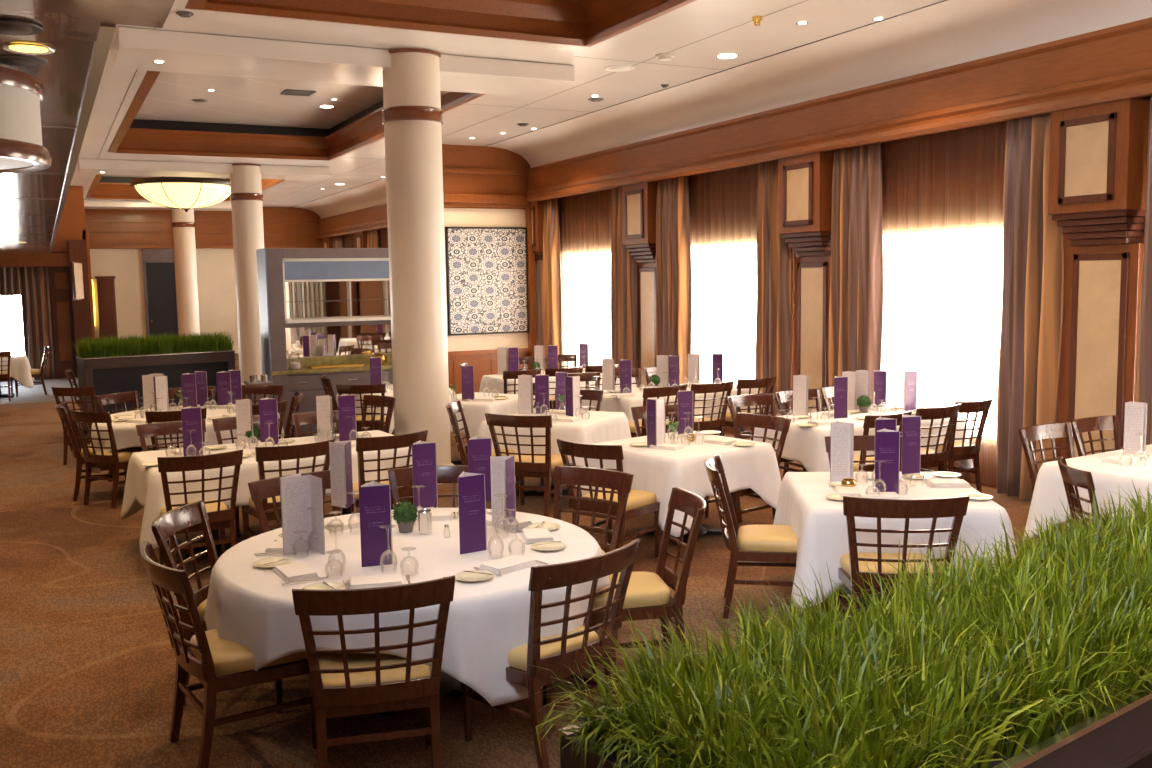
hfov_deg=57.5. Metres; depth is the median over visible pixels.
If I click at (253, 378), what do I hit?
tub
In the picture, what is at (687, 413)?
wine glass
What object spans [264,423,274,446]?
wine glass
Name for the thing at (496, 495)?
wine glass
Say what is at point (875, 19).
recessed light
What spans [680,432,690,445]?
bowl
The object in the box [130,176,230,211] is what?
chandelier
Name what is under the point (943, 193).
sheer curtain
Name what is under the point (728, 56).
recessed light
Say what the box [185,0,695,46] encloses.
trim
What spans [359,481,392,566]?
menu
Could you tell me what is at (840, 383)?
menu
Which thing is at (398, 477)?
dining chair
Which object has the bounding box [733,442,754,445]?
plate
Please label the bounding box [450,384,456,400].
bud vase
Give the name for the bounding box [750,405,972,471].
tablecloth
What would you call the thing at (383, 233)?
sheer curtain
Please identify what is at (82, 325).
column
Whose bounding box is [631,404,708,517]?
dining chair
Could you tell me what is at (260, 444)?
folded napkin
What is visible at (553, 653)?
dining chair
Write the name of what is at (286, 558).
table knife
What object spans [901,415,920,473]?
menu
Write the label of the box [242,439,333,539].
dining chair
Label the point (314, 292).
mirror
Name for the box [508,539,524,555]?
bowl
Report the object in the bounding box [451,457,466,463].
dining table
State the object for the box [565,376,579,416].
menu
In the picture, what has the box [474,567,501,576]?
fork
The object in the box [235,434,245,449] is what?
water goblet
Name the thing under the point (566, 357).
dining chair
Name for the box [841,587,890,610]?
dining table
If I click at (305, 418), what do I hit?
dining chair
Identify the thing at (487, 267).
framed picture
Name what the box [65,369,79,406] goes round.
dining chair
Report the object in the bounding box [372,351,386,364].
cloche
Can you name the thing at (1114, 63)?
trim
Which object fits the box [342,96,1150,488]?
wall
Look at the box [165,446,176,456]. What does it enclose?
bowl
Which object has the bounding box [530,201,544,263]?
trim
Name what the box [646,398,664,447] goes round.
menu
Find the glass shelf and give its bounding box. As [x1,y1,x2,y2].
[286,299,378,302]
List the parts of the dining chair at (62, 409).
rail, leg, rail, leg, seat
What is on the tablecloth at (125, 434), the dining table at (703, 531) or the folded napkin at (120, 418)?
the folded napkin at (120, 418)
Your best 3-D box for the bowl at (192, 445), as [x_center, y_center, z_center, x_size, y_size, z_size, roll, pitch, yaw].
[-2.999,0.524,8.187,0.082,0.108,0.082,-4,6,-27]
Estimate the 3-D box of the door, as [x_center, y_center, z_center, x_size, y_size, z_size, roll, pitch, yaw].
[-12.118,-2.367,30.739,0.940,3.140,0.094,-4,6,-27]
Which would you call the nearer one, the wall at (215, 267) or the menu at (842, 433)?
the menu at (842, 433)
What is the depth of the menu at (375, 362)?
13.31 m
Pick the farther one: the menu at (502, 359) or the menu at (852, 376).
the menu at (502, 359)
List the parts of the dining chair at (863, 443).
leg, rail, leg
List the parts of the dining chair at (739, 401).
leg, rail, leg, seat frame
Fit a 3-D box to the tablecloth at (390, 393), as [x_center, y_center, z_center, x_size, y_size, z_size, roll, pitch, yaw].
[-2.261,0.341,13.242,1.304,0.564,1.309,-6,7,-39]
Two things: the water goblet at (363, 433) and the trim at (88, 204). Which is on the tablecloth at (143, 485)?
the water goblet at (363, 433)
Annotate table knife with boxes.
[254,553,296,554]
[261,558,288,565]
[282,577,327,585]
[322,581,335,589]
[406,574,410,583]
[464,571,492,574]
[533,541,560,545]
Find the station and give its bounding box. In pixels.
[256,248,393,437]
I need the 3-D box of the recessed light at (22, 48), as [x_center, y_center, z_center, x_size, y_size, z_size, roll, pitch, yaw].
[-1.722,-1.054,3.304,0.154,0.004,0.154,-4,6,-27]
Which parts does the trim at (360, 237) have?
inset panel, frame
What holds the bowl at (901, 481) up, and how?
on the water goblet at (901, 481)
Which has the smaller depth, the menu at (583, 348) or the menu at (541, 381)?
the menu at (541, 381)
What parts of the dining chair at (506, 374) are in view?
leg, rail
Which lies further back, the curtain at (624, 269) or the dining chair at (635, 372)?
the curtain at (624, 269)
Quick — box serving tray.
[307,363,364,368]
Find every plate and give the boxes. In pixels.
[141,461,157,465]
[208,445,226,449]
[253,557,291,567]
[280,439,294,442]
[302,582,343,589]
[455,570,493,581]
[496,397,507,399]
[527,522,559,529]
[530,541,565,550]
[603,396,614,398]
[629,442,648,446]
[701,430,720,433]
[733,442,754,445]
[795,415,812,418]
[796,423,815,426]
[825,494,855,500]
[828,481,856,485]
[848,410,861,412]
[903,474,930,479]
[933,472,960,476]
[961,493,992,499]
[1123,453,1149,457]
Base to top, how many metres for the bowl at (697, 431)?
0.108 m
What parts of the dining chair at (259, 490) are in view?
leg, rail, leg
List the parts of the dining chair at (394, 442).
leg, seat, seat frame, rail, rail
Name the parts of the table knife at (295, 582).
handle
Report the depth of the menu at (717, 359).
13.02 m
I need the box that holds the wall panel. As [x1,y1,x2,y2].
[71,262,83,299]
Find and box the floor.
[0,353,1088,767]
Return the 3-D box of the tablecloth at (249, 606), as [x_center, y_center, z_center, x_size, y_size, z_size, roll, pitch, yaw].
[-0.837,1.074,5.367,2.003,0.490,2.014,-4,6,-27]
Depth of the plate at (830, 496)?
6.33 m
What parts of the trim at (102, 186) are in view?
recess panel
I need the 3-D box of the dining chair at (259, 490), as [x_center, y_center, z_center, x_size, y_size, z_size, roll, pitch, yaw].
[-1.530,1.041,6.223,0.586,0.937,0.662,-6,8,-42]
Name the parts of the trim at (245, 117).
recess panel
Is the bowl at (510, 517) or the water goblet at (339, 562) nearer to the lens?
the water goblet at (339, 562)
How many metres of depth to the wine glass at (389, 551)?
4.88 m
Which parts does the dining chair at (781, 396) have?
leg, rail, leg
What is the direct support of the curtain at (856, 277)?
hanging from the wall at (1067, 242)
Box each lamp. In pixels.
[0,65,51,172]
[91,275,95,325]
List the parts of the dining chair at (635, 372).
rail, leg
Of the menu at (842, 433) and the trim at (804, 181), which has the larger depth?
the trim at (804, 181)
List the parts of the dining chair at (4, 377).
rail, rail, seat frame, leg, leg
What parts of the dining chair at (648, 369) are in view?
leg, rail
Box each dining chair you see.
[0,351,12,400]
[15,346,49,396]
[51,386,96,464]
[55,402,127,500]
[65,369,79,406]
[69,409,152,508]
[95,391,152,481]
[136,419,219,545]
[140,541,316,767]
[145,408,206,450]
[151,500,217,704]
[157,449,242,565]
[168,386,215,406]
[212,414,278,532]
[242,385,283,404]
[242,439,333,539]
[248,470,339,532]
[252,400,287,439]
[281,392,302,438]
[292,410,353,510]
[292,575,454,767]
[320,375,338,433]
[336,384,392,434]
[351,430,427,509]
[360,395,395,432]
[388,465,467,507]
[446,400,518,504]
[461,538,640,767]
[485,413,572,516]
[503,369,540,393]
[508,356,534,370]
[533,384,534,408]
[540,389,603,484]
[545,354,576,367]
[545,366,582,408]
[553,466,633,627]
[556,439,659,571]
[568,372,600,389]
[581,363,619,404]
[583,487,706,686]
[615,368,640,387]
[628,384,687,437]
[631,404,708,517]
[643,367,656,386]
[673,381,733,435]
[705,413,790,525]
[705,455,808,618]
[712,377,776,438]
[727,393,807,471]
[774,389,820,476]
[821,386,833,410]
[824,435,901,471]
[834,496,969,630]
[853,410,911,471]
[916,403,961,471]
[920,398,992,492]
[1018,422,1093,548]
[1057,456,1099,528]
[1070,415,1121,522]
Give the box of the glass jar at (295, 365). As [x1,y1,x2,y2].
[288,351,301,369]
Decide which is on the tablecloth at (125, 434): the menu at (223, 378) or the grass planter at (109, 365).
the menu at (223, 378)
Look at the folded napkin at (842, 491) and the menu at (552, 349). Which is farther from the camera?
the menu at (552, 349)
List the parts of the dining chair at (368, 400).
leg, rail, leg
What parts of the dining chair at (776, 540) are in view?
rail, leg, rail, leg, seat frame, seat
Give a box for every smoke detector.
[176,11,193,17]
[655,53,673,60]
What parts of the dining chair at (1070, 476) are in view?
leg, rail, leg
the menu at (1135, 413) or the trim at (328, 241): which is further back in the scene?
the trim at (328, 241)
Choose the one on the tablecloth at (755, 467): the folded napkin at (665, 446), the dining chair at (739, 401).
the folded napkin at (665, 446)
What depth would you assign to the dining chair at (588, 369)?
14.08 m
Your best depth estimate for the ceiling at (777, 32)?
10.86 m
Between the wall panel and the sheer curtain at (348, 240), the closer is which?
the wall panel
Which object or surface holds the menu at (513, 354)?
on the tablecloth at (499, 384)
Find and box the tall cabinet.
[94,276,117,339]
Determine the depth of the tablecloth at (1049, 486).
7.24 m
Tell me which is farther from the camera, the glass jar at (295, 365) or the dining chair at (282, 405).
the glass jar at (295, 365)
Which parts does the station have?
panel, drawer, cabinet door, drawer, drawer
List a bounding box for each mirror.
[285,281,390,318]
[285,324,391,357]
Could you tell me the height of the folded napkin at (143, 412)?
0.027 m
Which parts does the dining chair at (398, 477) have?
leg, rail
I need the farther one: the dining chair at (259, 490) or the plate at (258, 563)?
the dining chair at (259, 490)
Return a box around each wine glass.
[178,390,185,409]
[185,429,196,455]
[208,389,216,409]
[226,391,233,412]
[228,393,235,413]
[248,422,257,448]
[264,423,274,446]
[307,507,314,550]
[326,415,335,440]
[327,524,345,571]
[347,492,359,532]
[348,416,358,440]
[379,525,397,572]
[412,485,424,524]
[483,377,489,396]
[487,512,503,556]
[491,379,498,397]
[495,494,509,535]
[540,393,547,414]
[575,395,582,417]
[667,412,676,438]
[680,418,690,445]
[683,412,692,438]
[694,417,703,443]
[786,399,794,422]
[810,397,817,420]
[869,392,877,414]
[871,450,874,484]
[873,460,885,492]
[888,389,895,411]
[1134,433,1147,465]
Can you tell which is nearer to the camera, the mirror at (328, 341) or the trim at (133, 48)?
the trim at (133, 48)
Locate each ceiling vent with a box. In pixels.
[0,19,42,35]
[0,55,47,66]
[517,123,528,126]
[588,98,603,101]
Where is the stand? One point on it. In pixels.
(248, 396)
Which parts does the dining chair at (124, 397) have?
leg, rail, leg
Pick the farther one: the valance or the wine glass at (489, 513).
the valance
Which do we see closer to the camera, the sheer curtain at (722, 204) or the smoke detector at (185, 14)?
the smoke detector at (185, 14)
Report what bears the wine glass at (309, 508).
on the tablecloth at (249, 606)
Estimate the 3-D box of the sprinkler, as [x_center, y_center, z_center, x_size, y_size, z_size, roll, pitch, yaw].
[1.623,-3.250,9.400,0.090,0.070,0.090,-4,6,-27]
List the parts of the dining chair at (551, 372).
rail, rail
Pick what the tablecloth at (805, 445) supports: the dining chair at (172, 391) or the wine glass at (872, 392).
the wine glass at (872, 392)
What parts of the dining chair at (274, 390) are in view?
leg, rail, leg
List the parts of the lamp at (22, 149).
lamp shade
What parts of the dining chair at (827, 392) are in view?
leg, rail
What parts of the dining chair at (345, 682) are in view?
leg, leg, rail, seat, rail, seat frame, leg, leg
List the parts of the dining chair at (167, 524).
leg, rail, rail, seat frame, seat, leg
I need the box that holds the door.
[142,249,178,337]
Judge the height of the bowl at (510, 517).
0.085 m
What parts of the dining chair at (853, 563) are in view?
leg, leg, seat frame, seat, rail, rail, leg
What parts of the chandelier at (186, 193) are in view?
lamp shade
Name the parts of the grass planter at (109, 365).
planter panel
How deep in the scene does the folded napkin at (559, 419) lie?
9.94 m
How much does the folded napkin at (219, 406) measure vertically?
0.027 m
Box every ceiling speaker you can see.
[191,99,206,101]
[604,65,634,71]
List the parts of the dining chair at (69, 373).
rail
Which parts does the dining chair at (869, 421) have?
leg, seat, rail, rail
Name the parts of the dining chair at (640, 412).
leg, rail, leg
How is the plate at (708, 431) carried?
on the tablecloth at (755, 467)
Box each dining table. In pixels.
[0,384,14,396]
[177,505,351,558]
[379,671,477,715]
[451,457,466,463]
[524,477,567,495]
[639,525,721,543]
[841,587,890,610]
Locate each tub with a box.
[249,375,256,382]
[261,375,267,381]
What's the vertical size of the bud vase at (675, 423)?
0.182 m
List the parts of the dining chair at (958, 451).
leg, seat, seat frame, rail, rail, leg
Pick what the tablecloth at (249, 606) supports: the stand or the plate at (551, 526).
the plate at (551, 526)
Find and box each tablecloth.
[0,356,34,387]
[90,406,283,472]
[120,430,436,548]
[204,508,610,706]
[333,385,462,433]
[449,392,534,437]
[477,409,631,465]
[479,371,636,395]
[581,382,764,432]
[581,431,781,536]
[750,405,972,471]
[773,472,1016,607]
[1023,444,1151,539]
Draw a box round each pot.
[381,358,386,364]
[398,520,414,532]
[859,406,868,412]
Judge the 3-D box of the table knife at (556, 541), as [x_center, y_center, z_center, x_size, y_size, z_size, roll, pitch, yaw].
[-0.146,0.803,5.288,0.157,0.005,0.014,-4,7,-29]
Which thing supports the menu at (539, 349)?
on the tablecloth at (499, 384)
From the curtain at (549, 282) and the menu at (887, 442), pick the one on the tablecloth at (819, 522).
the menu at (887, 442)
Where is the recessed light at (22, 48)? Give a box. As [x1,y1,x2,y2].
[1,43,55,54]
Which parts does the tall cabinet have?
door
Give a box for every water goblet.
[165,441,176,456]
[169,399,176,409]
[199,442,210,454]
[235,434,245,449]
[277,435,287,445]
[292,530,309,555]
[325,550,343,576]
[328,511,343,533]
[361,427,370,437]
[400,547,418,573]
[502,509,517,531]
[508,530,524,555]
[581,407,589,418]
[820,408,829,419]
[855,464,868,482]
[865,479,879,494]
[880,402,888,412]
[897,474,907,493]
[925,397,933,407]
[1119,448,1132,465]
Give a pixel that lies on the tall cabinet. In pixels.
(105, 285)
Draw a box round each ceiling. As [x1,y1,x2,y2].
[0,0,174,253]
[70,0,942,206]
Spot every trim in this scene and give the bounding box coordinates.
[0,23,115,253]
[0,253,69,266]
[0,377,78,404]
[49,266,76,377]
[51,186,322,338]
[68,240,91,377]
[77,159,329,179]
[83,0,947,206]
[84,200,231,210]
[85,174,286,200]
[107,71,485,160]
[111,27,573,96]
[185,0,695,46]
[296,0,1151,218]
[317,17,1151,238]
[323,237,332,247]
[355,231,367,247]
[442,144,536,369]
[448,348,529,393]
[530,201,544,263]
[622,181,657,386]
[778,152,833,412]
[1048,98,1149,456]
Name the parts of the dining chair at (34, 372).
leg, seat, leg, rail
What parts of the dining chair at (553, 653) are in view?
leg, leg, leg, seat, seat frame, rail, rail, leg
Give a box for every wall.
[12,252,68,379]
[90,249,238,352]
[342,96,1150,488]
[444,208,537,351]
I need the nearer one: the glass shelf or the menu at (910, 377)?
the menu at (910, 377)
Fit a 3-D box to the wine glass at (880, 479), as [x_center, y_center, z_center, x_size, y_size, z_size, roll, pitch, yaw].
[1.837,0.573,6.352,0.082,0.222,0.082,-4,6,-27]
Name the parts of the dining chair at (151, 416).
leg, rail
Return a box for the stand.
[244,380,273,404]
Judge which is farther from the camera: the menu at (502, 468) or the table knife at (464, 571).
the menu at (502, 468)
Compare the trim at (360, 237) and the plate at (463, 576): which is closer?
the plate at (463, 576)
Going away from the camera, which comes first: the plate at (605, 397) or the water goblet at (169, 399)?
the water goblet at (169, 399)
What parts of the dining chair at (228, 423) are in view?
leg, leg, rail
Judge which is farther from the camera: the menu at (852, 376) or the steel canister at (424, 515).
the menu at (852, 376)
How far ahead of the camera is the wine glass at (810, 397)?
9.69 m
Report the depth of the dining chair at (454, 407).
9.87 m
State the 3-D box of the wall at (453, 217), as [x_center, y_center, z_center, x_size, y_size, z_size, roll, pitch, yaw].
[-1.741,-1.829,18.437,2.660,2.460,0.220,-4,6,-27]
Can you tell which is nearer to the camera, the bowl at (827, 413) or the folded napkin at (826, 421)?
the folded napkin at (826, 421)
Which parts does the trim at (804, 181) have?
inset panel, frame, inset panel, frame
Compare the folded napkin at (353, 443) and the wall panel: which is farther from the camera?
the wall panel
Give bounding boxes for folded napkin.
[118,416,133,420]
[126,418,145,423]
[134,408,154,413]
[170,449,205,454]
[216,405,235,408]
[222,413,235,416]
[242,441,272,447]
[265,537,292,553]
[272,562,319,582]
[325,517,359,530]
[348,573,403,588]
[351,441,355,447]
[416,510,453,521]
[472,398,495,400]
[479,555,537,574]
[486,518,531,529]
[494,394,507,397]
[521,528,553,543]
[543,409,565,414]
[552,417,579,421]
[611,393,634,397]
[649,443,683,450]
[670,431,701,437]
[704,437,736,445]
[784,416,799,420]
[808,419,835,425]
[822,411,850,416]
[833,486,861,496]
[858,492,900,498]
[862,474,903,481]
[871,406,898,410]
[925,479,970,487]
[1101,455,1140,463]
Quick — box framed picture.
[445,227,528,335]
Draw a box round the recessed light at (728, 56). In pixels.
[716,54,738,58]
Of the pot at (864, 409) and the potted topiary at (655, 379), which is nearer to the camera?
the pot at (864, 409)
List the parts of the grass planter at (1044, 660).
planter frame, planter panel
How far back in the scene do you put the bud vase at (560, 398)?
10.60 m
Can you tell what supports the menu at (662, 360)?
on the tablecloth at (624, 404)
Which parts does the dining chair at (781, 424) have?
leg, leg, seat frame, rail, leg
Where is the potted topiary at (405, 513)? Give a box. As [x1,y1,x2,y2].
[392,500,417,532]
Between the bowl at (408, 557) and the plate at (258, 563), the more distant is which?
the plate at (258, 563)
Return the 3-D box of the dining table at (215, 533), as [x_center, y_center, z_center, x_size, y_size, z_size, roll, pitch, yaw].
[-2.428,0.904,8.644,2.056,0.741,1.016,-4,7,-31]
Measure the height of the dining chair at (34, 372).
0.937 m
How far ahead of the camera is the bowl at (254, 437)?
8.58 m
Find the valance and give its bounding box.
[0,267,20,295]
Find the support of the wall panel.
attached to the wall at (51, 252)
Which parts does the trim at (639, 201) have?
inset panel, frame, frame, inset panel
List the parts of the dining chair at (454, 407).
rail, leg, rail, leg, seat, leg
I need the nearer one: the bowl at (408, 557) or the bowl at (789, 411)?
the bowl at (408, 557)
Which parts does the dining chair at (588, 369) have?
rail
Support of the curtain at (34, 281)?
hanging from the wall at (51, 252)
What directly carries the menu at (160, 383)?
on the tablecloth at (125, 434)
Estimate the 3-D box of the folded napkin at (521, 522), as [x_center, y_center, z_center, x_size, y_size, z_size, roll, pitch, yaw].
[-0.378,0.764,5.789,0.244,0.027,0.150,4,7,39]
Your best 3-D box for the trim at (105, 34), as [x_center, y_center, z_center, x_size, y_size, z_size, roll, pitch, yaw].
[-8.056,-1.570,9.376,6.235,0.035,30.200,-4,6,-27]
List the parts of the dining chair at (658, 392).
leg, seat, seat frame, rail, rail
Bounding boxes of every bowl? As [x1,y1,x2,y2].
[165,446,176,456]
[186,444,196,455]
[199,447,210,454]
[235,439,245,449]
[248,436,257,448]
[265,437,274,446]
[292,539,309,555]
[308,530,313,550]
[325,559,343,576]
[328,519,343,533]
[328,549,345,571]
[348,513,359,532]
[380,550,397,572]
[400,556,418,573]
[487,536,503,556]
[495,516,509,535]
[502,516,517,531]
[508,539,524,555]
[540,404,547,414]
[667,426,676,438]
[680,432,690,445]
[683,426,692,438]
[694,431,703,443]
[786,411,794,422]
[810,410,817,420]
[820,412,829,419]
[865,485,879,494]
[869,404,877,414]
[873,479,885,492]
[899,480,907,493]
[1119,454,1132,465]
[1134,450,1146,465]
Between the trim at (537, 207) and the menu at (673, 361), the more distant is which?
the trim at (537, 207)
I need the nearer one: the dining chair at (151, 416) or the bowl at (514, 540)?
the bowl at (514, 540)
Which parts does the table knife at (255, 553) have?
handle, blade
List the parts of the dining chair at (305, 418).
leg, rail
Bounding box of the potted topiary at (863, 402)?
[856,395,870,412]
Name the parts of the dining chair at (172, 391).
leg, rail, leg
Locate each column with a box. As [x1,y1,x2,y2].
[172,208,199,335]
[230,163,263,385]
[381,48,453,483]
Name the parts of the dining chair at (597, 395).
rail, leg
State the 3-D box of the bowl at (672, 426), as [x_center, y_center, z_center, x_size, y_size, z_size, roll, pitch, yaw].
[0.802,0.405,8.756,0.082,0.108,0.082,-4,6,-27]
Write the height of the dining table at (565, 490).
0.741 m
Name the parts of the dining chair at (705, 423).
leg, seat, seat frame, rail, rail, leg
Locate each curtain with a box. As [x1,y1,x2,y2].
[19,266,54,378]
[333,235,342,247]
[343,233,353,247]
[367,229,378,247]
[378,228,387,247]
[537,198,562,368]
[558,189,611,367]
[611,187,637,382]
[656,176,691,383]
[688,164,758,430]
[755,160,792,415]
[828,143,882,410]
[880,122,1006,485]
[997,113,1063,499]
[1135,95,1151,444]
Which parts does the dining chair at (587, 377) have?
rail, leg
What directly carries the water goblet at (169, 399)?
on the tablecloth at (125, 434)
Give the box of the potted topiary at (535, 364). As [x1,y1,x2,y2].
[531,361,539,369]
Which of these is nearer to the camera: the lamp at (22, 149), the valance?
the lamp at (22, 149)
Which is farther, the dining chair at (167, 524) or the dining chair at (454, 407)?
the dining chair at (454, 407)
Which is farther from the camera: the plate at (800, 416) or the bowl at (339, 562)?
the plate at (800, 416)
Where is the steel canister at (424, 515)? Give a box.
[418,509,431,534]
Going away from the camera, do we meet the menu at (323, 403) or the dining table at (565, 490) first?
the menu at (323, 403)
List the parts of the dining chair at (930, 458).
seat, seat frame, rail, rail, leg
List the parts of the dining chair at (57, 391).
leg, rail, rail, leg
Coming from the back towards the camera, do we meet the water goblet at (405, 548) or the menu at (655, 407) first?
the menu at (655, 407)
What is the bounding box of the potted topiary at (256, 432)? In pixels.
[245,425,259,442]
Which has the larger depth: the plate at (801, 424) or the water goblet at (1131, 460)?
the plate at (801, 424)
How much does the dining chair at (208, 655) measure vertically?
0.937 m
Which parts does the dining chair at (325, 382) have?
rail, leg, leg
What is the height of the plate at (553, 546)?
0.012 m
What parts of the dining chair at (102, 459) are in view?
leg, rail, rail, seat frame, leg, seat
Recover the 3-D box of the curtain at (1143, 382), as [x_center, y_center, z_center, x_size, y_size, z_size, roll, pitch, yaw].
[4.744,-0.549,8.223,0.124,3.450,0.794,-4,6,-27]
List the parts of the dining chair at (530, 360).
rail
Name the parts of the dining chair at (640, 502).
leg, rail, rail, leg, seat frame, seat, leg, leg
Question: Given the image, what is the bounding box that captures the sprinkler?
[752,16,761,25]
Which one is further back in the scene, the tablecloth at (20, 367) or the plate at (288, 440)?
the tablecloth at (20, 367)
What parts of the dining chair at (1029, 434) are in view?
leg, rail, leg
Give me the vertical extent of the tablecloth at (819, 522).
0.564 m
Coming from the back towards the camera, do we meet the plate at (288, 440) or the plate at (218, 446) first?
the plate at (288, 440)
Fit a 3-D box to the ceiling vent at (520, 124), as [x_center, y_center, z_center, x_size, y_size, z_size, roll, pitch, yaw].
[-0.793,-3.862,15.658,0.180,0.030,0.180,-4,6,-27]
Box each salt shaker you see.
[443,524,449,537]
[922,476,927,486]
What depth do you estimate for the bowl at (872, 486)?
6.30 m
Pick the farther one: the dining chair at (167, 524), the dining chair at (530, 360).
the dining chair at (530, 360)
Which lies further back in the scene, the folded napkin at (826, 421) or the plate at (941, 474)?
the folded napkin at (826, 421)
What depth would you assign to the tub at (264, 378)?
13.55 m
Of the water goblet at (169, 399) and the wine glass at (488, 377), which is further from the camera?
the wine glass at (488, 377)
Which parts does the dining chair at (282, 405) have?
rail, leg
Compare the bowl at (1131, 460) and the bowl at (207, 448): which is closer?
the bowl at (1131, 460)
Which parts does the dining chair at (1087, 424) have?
leg, rail, leg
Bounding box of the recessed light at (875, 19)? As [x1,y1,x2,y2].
[872,18,884,20]
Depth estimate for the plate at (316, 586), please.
4.64 m
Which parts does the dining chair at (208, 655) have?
rail, leg, rail, leg, seat frame, seat, leg, leg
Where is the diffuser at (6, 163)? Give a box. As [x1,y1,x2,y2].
[0,157,33,169]
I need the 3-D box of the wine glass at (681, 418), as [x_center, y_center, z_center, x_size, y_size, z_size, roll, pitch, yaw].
[0.874,0.385,8.378,0.082,0.222,0.082,-4,6,-27]
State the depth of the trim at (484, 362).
18.40 m
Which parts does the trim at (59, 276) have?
pilaster panel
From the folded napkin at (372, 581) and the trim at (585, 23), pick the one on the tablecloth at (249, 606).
the folded napkin at (372, 581)
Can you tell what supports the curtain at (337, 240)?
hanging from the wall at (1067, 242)
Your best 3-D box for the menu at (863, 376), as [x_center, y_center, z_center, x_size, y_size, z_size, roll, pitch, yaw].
[2.846,0.056,10.491,0.120,0.389,0.148,-3,6,-23]
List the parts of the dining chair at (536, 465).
leg, rail, leg, rail, seat, seat frame, leg, leg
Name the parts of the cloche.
pot lid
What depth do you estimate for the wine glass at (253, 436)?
8.58 m
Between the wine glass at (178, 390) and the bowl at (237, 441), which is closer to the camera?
the bowl at (237, 441)
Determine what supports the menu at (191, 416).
on the tablecloth at (143, 485)
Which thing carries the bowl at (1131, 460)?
on the water goblet at (1131, 460)
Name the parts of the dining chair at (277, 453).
leg, seat frame, leg, seat, rail, rail, leg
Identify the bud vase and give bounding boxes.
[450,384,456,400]
[557,394,564,409]
[668,420,679,443]
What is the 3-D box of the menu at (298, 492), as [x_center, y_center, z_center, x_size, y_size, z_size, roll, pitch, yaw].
[-1.342,0.654,5.230,0.191,0.389,0.150,2,7,28]
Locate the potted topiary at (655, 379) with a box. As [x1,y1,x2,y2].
[649,374,659,386]
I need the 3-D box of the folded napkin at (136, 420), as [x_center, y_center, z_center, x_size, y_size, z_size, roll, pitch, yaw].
[-4.317,0.364,10.390,0.244,0.027,0.150,2,7,29]
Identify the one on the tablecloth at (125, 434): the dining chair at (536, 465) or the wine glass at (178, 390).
the wine glass at (178, 390)
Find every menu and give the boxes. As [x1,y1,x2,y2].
[142,375,155,408]
[153,376,168,410]
[181,373,196,407]
[181,406,203,455]
[195,371,207,406]
[216,371,231,404]
[227,370,241,403]
[235,399,253,445]
[259,397,278,444]
[280,473,324,554]
[316,395,333,441]
[329,441,353,507]
[338,394,356,440]
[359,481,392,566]
[369,357,381,384]
[412,440,437,507]
[458,471,486,553]
[461,365,473,399]
[468,436,491,500]
[490,456,515,529]
[497,347,507,374]
[508,347,518,370]
[518,375,532,413]
[534,345,544,370]
[535,374,549,413]
[548,345,557,368]
[555,372,567,409]
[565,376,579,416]
[579,343,588,367]
[602,358,614,390]
[619,359,631,392]
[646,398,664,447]
[656,355,667,386]
[668,355,679,386]
[678,390,692,433]
[688,353,699,382]
[712,353,722,382]
[793,375,808,415]
[830,421,853,481]
[834,376,847,418]
[842,371,856,409]
[855,370,870,408]
[873,370,886,407]
[874,416,896,473]
[875,428,899,493]
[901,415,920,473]
[903,370,916,410]
[1123,401,1147,453]
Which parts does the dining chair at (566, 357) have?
rail, leg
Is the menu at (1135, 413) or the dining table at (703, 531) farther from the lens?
the dining table at (703, 531)
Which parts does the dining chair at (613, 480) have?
leg, rail, rail, leg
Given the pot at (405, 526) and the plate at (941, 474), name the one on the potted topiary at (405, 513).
the pot at (405, 526)
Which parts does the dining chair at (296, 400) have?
leg, leg, rail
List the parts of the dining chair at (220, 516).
leg, leg, seat, rail, seat frame, rail, leg, leg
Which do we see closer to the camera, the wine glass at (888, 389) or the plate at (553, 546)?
the plate at (553, 546)
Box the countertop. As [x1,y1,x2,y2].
[271,363,391,375]
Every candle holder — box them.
[686,434,693,440]
[841,478,855,486]
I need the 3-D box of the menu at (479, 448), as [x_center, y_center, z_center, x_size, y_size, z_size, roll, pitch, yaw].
[-0.601,0.519,6.451,0.148,0.389,0.120,-3,6,-19]
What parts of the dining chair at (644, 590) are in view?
leg, seat, seat frame, leg, rail, rail, leg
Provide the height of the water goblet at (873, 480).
0.122 m
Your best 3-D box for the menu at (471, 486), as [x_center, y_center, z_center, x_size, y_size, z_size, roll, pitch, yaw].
[-0.543,0.638,5.253,0.148,0.389,0.120,-4,7,-32]
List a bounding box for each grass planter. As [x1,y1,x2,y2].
[72,329,235,444]
[532,478,1151,767]
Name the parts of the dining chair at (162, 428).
leg, rail, leg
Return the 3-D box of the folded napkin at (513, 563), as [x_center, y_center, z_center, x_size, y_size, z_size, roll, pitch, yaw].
[-0.319,0.849,4.937,0.150,0.027,0.244,5,8,44]
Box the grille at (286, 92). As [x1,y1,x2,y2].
[281,89,315,96]
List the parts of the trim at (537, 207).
inset panel, frame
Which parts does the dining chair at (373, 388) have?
rail, rail, seat frame, seat, leg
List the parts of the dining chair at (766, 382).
seat frame, leg, seat, rail, leg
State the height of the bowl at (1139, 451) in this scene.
0.108 m

